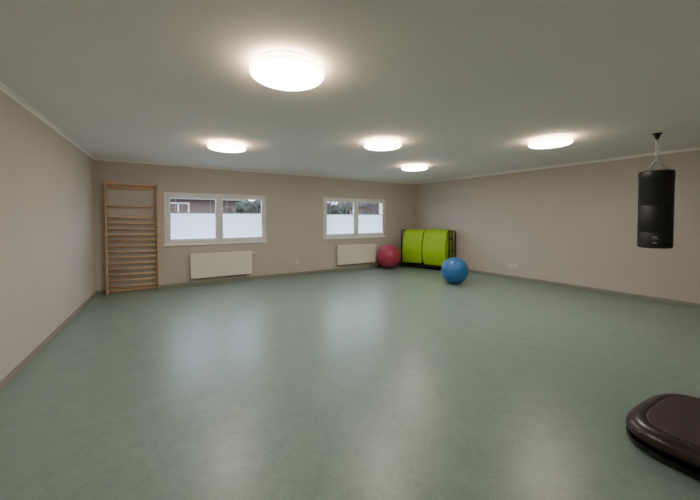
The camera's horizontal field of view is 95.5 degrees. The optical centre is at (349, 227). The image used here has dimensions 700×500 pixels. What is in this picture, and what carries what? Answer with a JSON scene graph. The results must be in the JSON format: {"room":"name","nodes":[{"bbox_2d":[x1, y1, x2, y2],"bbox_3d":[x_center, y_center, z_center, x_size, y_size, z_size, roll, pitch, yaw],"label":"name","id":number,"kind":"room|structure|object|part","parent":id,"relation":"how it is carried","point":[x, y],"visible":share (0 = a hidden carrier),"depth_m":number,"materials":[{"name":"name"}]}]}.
{"room":"exercise room","nodes":[
{"label":"exercise room","id":0,"kind":"room"},
{"bbox_2d":[0,90,95,380],"bbox_3d":[-3.180,0.083,2.577,0.320,2.750,8.540,-1,2,-29],"label":"wall","id":1,"kind":"structure","parent":0,"point":[48,248],"depth_m":3.68,"materials":[{"name":"paint"}]},
{"bbox_2d":[0,82,95,159],"bbox_3d":[-3.029,-1.272,2.635,0.035,0.045,8.528,-1,2,-29],"label":"trim","id":2,"kind":"structure","parent":1,"relation":"attached to","point":[3,88],"depth_m":3.71,"materials":[{"name":"white"}]},
{"bbox_2d":[0,291,96,390],"bbox_3d":[-3.038,1.417,2.700,0.014,0.075,8.526,-1,2,-29],"label":"baseboard","id":3,"kind":"structure","parent":1,"relation":"attached to","point":[20,366],"depth_m":3.62,"materials":[{"name":"grey"}]},
{"bbox_2d":[94,160,415,290],"bbox_3d":[-1.508,-0.080,8.793,9.314,2.750,0.320,-1,2,-32],"label":"wall","id":4,"kind":"structure","parent":0,"point":[293,203],"depth_m":7.98,"materials":[{"name":"paint"}]},
{"bbox_2d":[104,181,158,294],"bbox_3d":[-4.548,0.213,6.664,0.920,2.275,0.129,-1,2,-32],"label":"wall bars","id":5,"kind":"object","parent":4,"relation":"attached to","point":[106,185],"visible":1,"depth_m":6.63,"materials":[{"name":"brown wood"}]},
{"bbox_2d":[167,195,217,242],"bbox_3d":[-3.612,-0.197,7.343,1.058,1.070,0.058,-1,2,-32],"label":"window","id":6,"kind":"structure","parent":4,"relation":"in","point":[168,196],"depth_m":7.29,"materials":[{"name":"white plastic"}]},
{"bbox_2d":[170,213,214,238],"bbox_3d":[-3.611,-0.030,7.347,0.926,0.585,0.012,-1,2,-32],"label":"blind","id":7,"kind":"object","parent":6,"relation":"attached to","point":[183,225],"depth_m":7.33,"materials":[{"name":"white fabric"}]},
{"bbox_2d":[170,202,215,239],"bbox_3d":[-3.610,-0.199,7.340,0.934,0.956,0.024,-1,2,-32],"label":"blind rails","id":8,"kind":"object","parent":6,"relation":"attached to","point":[175,202],"visible":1,"depth_m":7.23,"materials":[{"name":"white metal"}]},
{"bbox_2d":[163,241,267,246],"bbox_3d":[-3.120,0.385,7.610,2.330,0.042,0.065,-1,2,-32],"label":"sill","id":9,"kind":"structure","parent":4,"relation":"attached to","point":[260,241],"depth_m":7.52,"materials":[{"name":"white plastic"}]},
{"bbox_2d":[164,192,266,244],"bbox_3d":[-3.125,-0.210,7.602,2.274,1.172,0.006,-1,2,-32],"label":"window frame","id":10,"kind":"structure","parent":4,"relation":"attached to","point":[164,192],"depth_m":7.34,"materials":[{"name":"white plastic"}]},
{"bbox_2d":[190,250,254,278],"bbox_3d":[-3.014,0.922,7.630,1.465,0.664,0.124,-1,2,-32],"label":"radiator","id":11,"kind":"object","parent":4,"relation":"attached to","point":[213,264],"visible":1,"depth_m":7.52,"materials":[{"name":"white metal"}]},
{"bbox_2d":[220,196,263,240],"bbox_3d":[-2.674,-0.212,7.920,1.058,1.070,0.058,-1,2,-32],"label":"window","id":12,"kind":"structure","parent":4,"relation":"in","point":[221,197],"depth_m":7.87,"materials":[{"name":"white plastic"}]},
{"bbox_2d":[223,213,260,237],"bbox_3d":[-2.672,-0.214,7.918,0.934,0.956,0.024,-1,2,-32],"label":"blind rails","id":13,"kind":"object","parent":12,"relation":"attached to","point":[223,213],"visible":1,"depth_m":7.91,"materials":[{"name":"white metal"}]},
{"bbox_2d":[223,214,260,237],"bbox_3d":[-2.673,-0.045,7.924,0.926,0.585,0.012,-1,2,-32],"label":"blind","id":14,"kind":"object","parent":12,"relation":"attached to","point":[234,225],"depth_m":7.91,"materials":[{"name":"white fabric"}]},
{"bbox_2d":[97,262,402,294],"bbox_3d":[-1.420,1.261,8.686,8.674,0.075,0.014,-1,2,-32],"label":"baseboard","id":15,"kind":"structure","parent":4,"relation":"attached to","point":[379,265],"depth_m":7.98,"materials":[{"name":"grey"}]},
{"bbox_2d":[94,158,415,183],"bbox_3d":[-1.415,-1.428,8.607,8.674,0.045,0.035,-1,2,-32],"label":"trim","id":16,"kind":"structure","parent":4,"relation":"attached to","point":[102,159],"depth_m":7.75,"materials":[{"name":"white"}]},
{"bbox_2d":[325,199,355,236],"bbox_3d":[-0.284,-0.271,9.390,1.033,1.070,0.058,-1,2,-32],"label":"window","id":17,"kind":"structure","parent":4,"relation":"in","point":[326,200],"depth_m":9.41,"materials":[{"name":"white plastic"}]},
{"bbox_2d":[327,214,352,233],"bbox_3d":[-0.284,-0.093,9.394,0.901,0.565,0.012,-1,2,-32],"label":"blind","id":18,"kind":"object","parent":17,"relation":"attached to","point":[336,224],"depth_m":9.38,"materials":[{"name":"white fabric"}]},
{"bbox_2d":[327,202,353,234],"bbox_3d":[-0.283,-0.273,9.387,0.909,0.956,0.024,-1,2,-32],"label":"blind rails","id":19,"kind":"object","parent":17,"relation":"attached to","point":[350,202],"visible":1,"depth_m":9.52,"materials":[{"name":"white metal"}]},
{"bbox_2d":[323,197,385,237],"bbox_3d":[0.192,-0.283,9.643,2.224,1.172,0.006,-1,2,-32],"label":"window frame","id":20,"kind":"structure","parent":4,"relation":"attached to","point":[323,197],"depth_m":9.43,"materials":[{"name":"white plastic"}]},
{"bbox_2d":[323,236,386,239],"bbox_3d":[0.197,0.311,9.650,2.280,0.042,0.065,-1,2,-32],"label":"sill","id":21,"kind":"structure","parent":4,"relation":"attached to","point":[378,236],"depth_m":9.55,"materials":[{"name":"white plastic"}]},
{"bbox_2d":[337,244,376,264],"bbox_3d":[0.233,0.850,9.627,1.428,0.663,0.124,-1,2,-32],"label":"radiator","id":22,"kind":"object","parent":4,"relation":"attached to","point":[357,253],"visible":1,"depth_m":9.53,"materials":[{"name":"white metal"}]},
{"bbox_2d":[357,201,383,235],"bbox_3d":[0.633,-0.286,9.954,1.033,1.070,0.058,-1,2,-32],"label":"window","id":23,"kind":"structure","parent":4,"relation":"in","point":[381,202],"depth_m":10.03,"materials":[{"name":"white plastic"}]},
{"bbox_2d":[358,214,381,233],"bbox_3d":[0.634,-0.288,9.951,0.909,0.956,0.024,-1,2,-32],"label":"blind rails","id":24,"kind":"object","parent":23,"relation":"attached to","point":[358,214],"visible":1,"depth_m":9.86,"materials":[{"name":"white metal"}]},
{"bbox_2d":[358,215,381,232],"bbox_3d":[0.633,-0.108,9.958,0.901,0.565,0.012,-1,2,-32],"label":"blind","id":25,"kind":"object","parent":23,"relation":"attached to","point":[367,223],"depth_m":9.96,"materials":[{"name":"white fabric"}]},
{"bbox_2d":[0,264,699,499],"bbox_3d":[0.801,1.468,5.065,10.042,0.150,9.158,-1,2,-32],"label":"floor","id":26,"kind":"structure","parent":0,"point":[406,382],"depth_m":2.83,"materials":[{"name":"green laminate"}]},
{"bbox_2d":[377,244,400,267],"bbox_3d":[1.202,0.897,9.808,0.740,0.740,0.739,0,2,3],"label":"exercise ball","id":27,"kind":"object","parent":26,"relation":"on","point":[388,256],"visible":1,"depth_m":9.54,"materials":[{"name":"red plastic"}]},
{"bbox_2d":[401,229,455,267],"bbox_3d":[2.399,0.674,9.822,1.576,1.188,0.570,1,2,38],"label":"rack","id":28,"kind":"object","parent":26,"relation":"on","point":[452,231],"visible":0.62,"depth_m":9.53,"materials":[{"name":"black metal"}]},
{"bbox_2d":[402,229,424,262],"bbox_3d":[2.079,0.579,10.037,0.672,1.024,0.578,1,2,38],"label":"exercise mat","id":29,"kind":"object","parent":28,"relation":"on","point":[412,247],"visible":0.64,"depth_m":9.82,"materials":[{"name":"plastic"}]},
{"bbox_2d":[405,262,441,266],"bbox_3d":[2.399,1.158,9.835,1.500,0.030,0.460,1,2,38],"label":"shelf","id":30,"kind":"object","parent":28,"relation":"attached to","point":[407,263],"depth_m":9.79,"materials":[{"name":"black metal"}]},
{"bbox_2d":[423,229,453,265],"bbox_3d":[2.646,0.589,9.573,0.750,1.062,0.678,1,2,38],"label":"exercise mat","id":31,"kind":"object","parent":28,"relation":"on","point":[435,241],"visible":0.74,"depth_m":9.35,"materials":[{"name":"plastic"}]},
{"bbox_2d":[441,257,468,283],"bbox_3d":[2.466,1.017,7.489,0.620,0.620,0.620,-1,2,-32],"label":"exercise ball","id":32,"kind":"object","parent":26,"relation":"on","point":[454,270],"visible":1,"depth_m":7.27,"materials":[{"name":"blue plastic"}]},
{"bbox_2d":[626,393,699,479],"bbox_3d":[2.386,1.384,2.093,0.920,0.172,0.759,-1,2,-32],"label":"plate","id":33,"kind":"object","parent":26,"relation":"on","point":[665,426],"visible":1,"depth_m":2.08,"materials":[{"name":"black plastic"}]},
{"bbox_2d":[0,0,699,182],"bbox_3d":[0.801,-1.431,4.989,10.042,0.150,9.158,-1,2,-32],"label":"ceiling","id":34,"kind":"structure","parent":0,"point":[464,87],"depth_m":2.77,"materials":[{"name":"paint"}]},
{"bbox_2d":[207,140,245,152],"bbox_3d":[-2.006,-1.314,5.191,0.590,0.095,0.590,-1,2,-32],"label":"ceiling light","id":35,"kind":"object","parent":34,"relation":"attached to","point":[219,145],"depth_m":5.04,"materials":[{"name":"white plastic"}]},
{"bbox_2d":[249,51,323,90],"bbox_3d":[-0.503,-1.245,2.559,0.590,0.095,0.590,-1,2,-32],"label":"ceiling light","id":36,"kind":"object","parent":34,"relation":"attached to","point":[281,70],"depth_m":2.45,"materials":[{"name":"white plastic"}]},
{"bbox_2d":[364,138,400,150],"bbox_3d":[0.517,-1.310,5.041,0.590,0.095,0.590,-1,2,-32],"label":"ceiling light","id":37,"kind":"object","parent":34,"relation":"attached to","point":[378,144],"depth_m":4.88,"materials":[{"name":"white plastic"}]},
{"bbox_2d":[402,164,427,170],"bbox_3d":[1.482,-1.369,7.290,0.590,0.095,0.590,-1,2,-32],"label":"ceiling light","id":38,"kind":"object","parent":34,"relation":"attached to","point":[410,167],"depth_m":7.12,"materials":[{"name":"white plastic"}]},
{"bbox_2d":[528,135,572,148],"bbox_3d":[3.076,-1.306,4.890,0.590,0.095,0.590,-1,2,-32],"label":"ceiling light","id":39,"kind":"object","parent":34,"relation":"attached to","point":[555,141],"depth_m":4.75,"materials":[{"name":"white plastic"}]},
{"bbox_2d":[637,132,675,248],"bbox_3d":[4.403,-0.525,4.577,0.388,1.640,0.388,-1,2,-32],"label":"bag","id":40,"kind":"object","parent":34,"relation":"hanging from","point":[656,188],"visible":1,"depth_m":4.45,"materials":[{"name":"black leather"}]},
{"bbox_3d":[4.403,-1.037,4.563,0.261,0.504,0.261,-1,2,-32],"label":"chain","id":41,"kind":"part","parent":40,"relation":"part of","materials":[{"name":"silver metal"}]},
{"bbox_2d":[416,150,699,303],"bbox_3d":[4.790,-0.046,7.480,0.320,2.750,8.539,-1,2,-34],"label":"wall","id":42,"kind":"structure","parent":0,"point":[573,224],"depth_m":6.97,"materials":[{"name":"paint"}]},
{"bbox_2d":[508,264,517,267],"bbox_3d":[4.168,0.982,8.129,0.010,0.080,0.235,-1,2,-34],"label":"power outlet","id":43,"kind":"object","parent":42,"relation":"attached to","point":[509,265],"visible":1,"depth_m":8.12,"materials":[{"name":"white plastic"}]},
{"bbox_2d":[416,147,699,184],"bbox_3d":[4.638,-1.395,7.352,0.035,0.045,8.527,-1,2,-34],"label":"trim","id":44,"kind":"structure","parent":42,"relation":"attached to","point":[694,148],"depth_m":6.88,"materials":[{"name":"white"}]},
{"bbox_2d":[422,262,699,307],"bbox_3d":[4.647,1.294,7.428,0.014,0.075,8.526,-1,2,-34],"label":"baseboard","id":45,"kind":"structure","parent":42,"relation":"attached to","point":[690,304],"depth_m":6.63,"materials":[{"name":"grey"}]},
{"label":"outside","id":46,"kind":"structure","parent":0,"visible":0},
{"bbox_3d":[-12.045,0.838,38.685,100.000,0.150,61.542,-1,2,-32],"label":"lawn","id":47,"kind":"structure","parent":46,"visible":0},
{"bbox_2d":[170,199,235,231],"bbox_3d":[-12.920,-0.255,20.230,9.200,2.999,8.000,-1,2,-32],"label":"wall","id":48,"kind":"structure","parent":47,"relation":"on","point":[196,206],"depth_m":18.17,"materials":[{"name":"brown brick"}]},
{"bbox_2d":[170,202,189,221],"bbox_3d":[-11.537,-0.803,16.345,5.900,1.100,0.039,-1,2,-32],"label":"window frames","id":49,"kind":"structure","parent":48,"relation":"in","point":[177,203],"depth_m":17.62,"materials":[{"name":"grey plastic"}]},
{"bbox_2d":[170,198,243,202],"bbox_3d":[-12.920,-3.079,20.156,10.000,2.950,9.000,-1,2,-32],"label":"roof","id":50,"kind":"structure","parent":48,"relation":"on","point":[170,198],"depth_m":17.83,"materials":[{"name":"tile"}]},
{"bbox_2d":[223,206,248,212],"bbox_3d":[-5.008,0.208,14.063,1.443,2.398,1.939,0,2,11],"label":"bare tree","id":51,"kind":"object","parent":47,"relation":"on","point":[228,209],"visible":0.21,"depth_m":13.60,"materials":[{"name":"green plant"}]},
{"bbox_2d":[244,200,260,212],"bbox_3d":[-6.769,-1.006,22.994,2.242,4.357,2.225,1,2,35],"label":"bare tree","id":52,"kind":"object","parent":47,"relation":"on","point":[256,201],"visible":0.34,"depth_m":22.79,"materials":[{"name":"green plant"}]},
{"bbox_2d":[236,200,348,213],"bbox_3d":[-3.254,-1.265,37.944,26.339,3.988,2.089,-1,2,-32],"label":"hedge","id":53,"kind":"object","parent":47,"relation":"on","point":[242,204],"visible":0.13,"depth_m":32.81,"materials":[{"name":"green plant"}]},
{"bbox_2d":[327,202,340,213],"bbox_3d":[-1.230,-0.373,18.695,1.618,3.317,1.653,1,2,36],"label":"bare tree","id":54,"kind":"object","parent":47,"relation":"on","point":[332,207],"visible":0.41,"depth_m":18.34,"materials":[{"name":"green plant"}]},
{"bbox_2d":[332,202,349,213],"bbox_3d":[-0.127,-1.054,22.233,2.630,4.493,3.607,0,2,-11],"label":"bare tree","id":55,"kind":"object","parent":47,"relation":"on","point":[342,203],"visible":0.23,"depth_m":22.33,"materials":[{"name":"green plant"}]},
{"bbox_2d":[349,206,377,213],"bbox_3d":[5.174,-0.779,35.467,8.000,3.249,7.000,-1,2,-32],"label":"wall","id":56,"kind":"structure","parent":47,"relation":"on","point":[360,211],"depth_m":34.04,"materials":[{"name":"brown brick"}]},
{"bbox_2d":[345,202,376,207],"bbox_3d":[5.174,-3.553,35.394,8.800,2.600,8.000,-1,2,-32],"label":"roof","id":57,"kind":"structure","parent":56,"relation":"on","point":[359,204],"depth_m":33.73,"materials":[{"name":"tile"}]},
{"bbox_2d":[359,203,376,213],"bbox_3d":[1.994,-1.069,25.668,3.407,4.344,1.482,-1,2,-32],"label":"bare tree","id":58,"kind":"object","parent":47,"relation":"on","point":[366,204],"visible":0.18,"depth_m":25.32,"materials":[{"name":"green plant"}]},
{"bbox_2d":[363,203,378,213],"bbox_3d":[1.727,-0.425,22.029,2.210,3.246,2.268,-1,2,-32],"label":"bare tree","id":59,"kind":"object","parent":47,"relation":"on","point":[377,204],"visible":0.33,"depth_m":21.90,"materials":[{"name":"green plant"}]}
]}

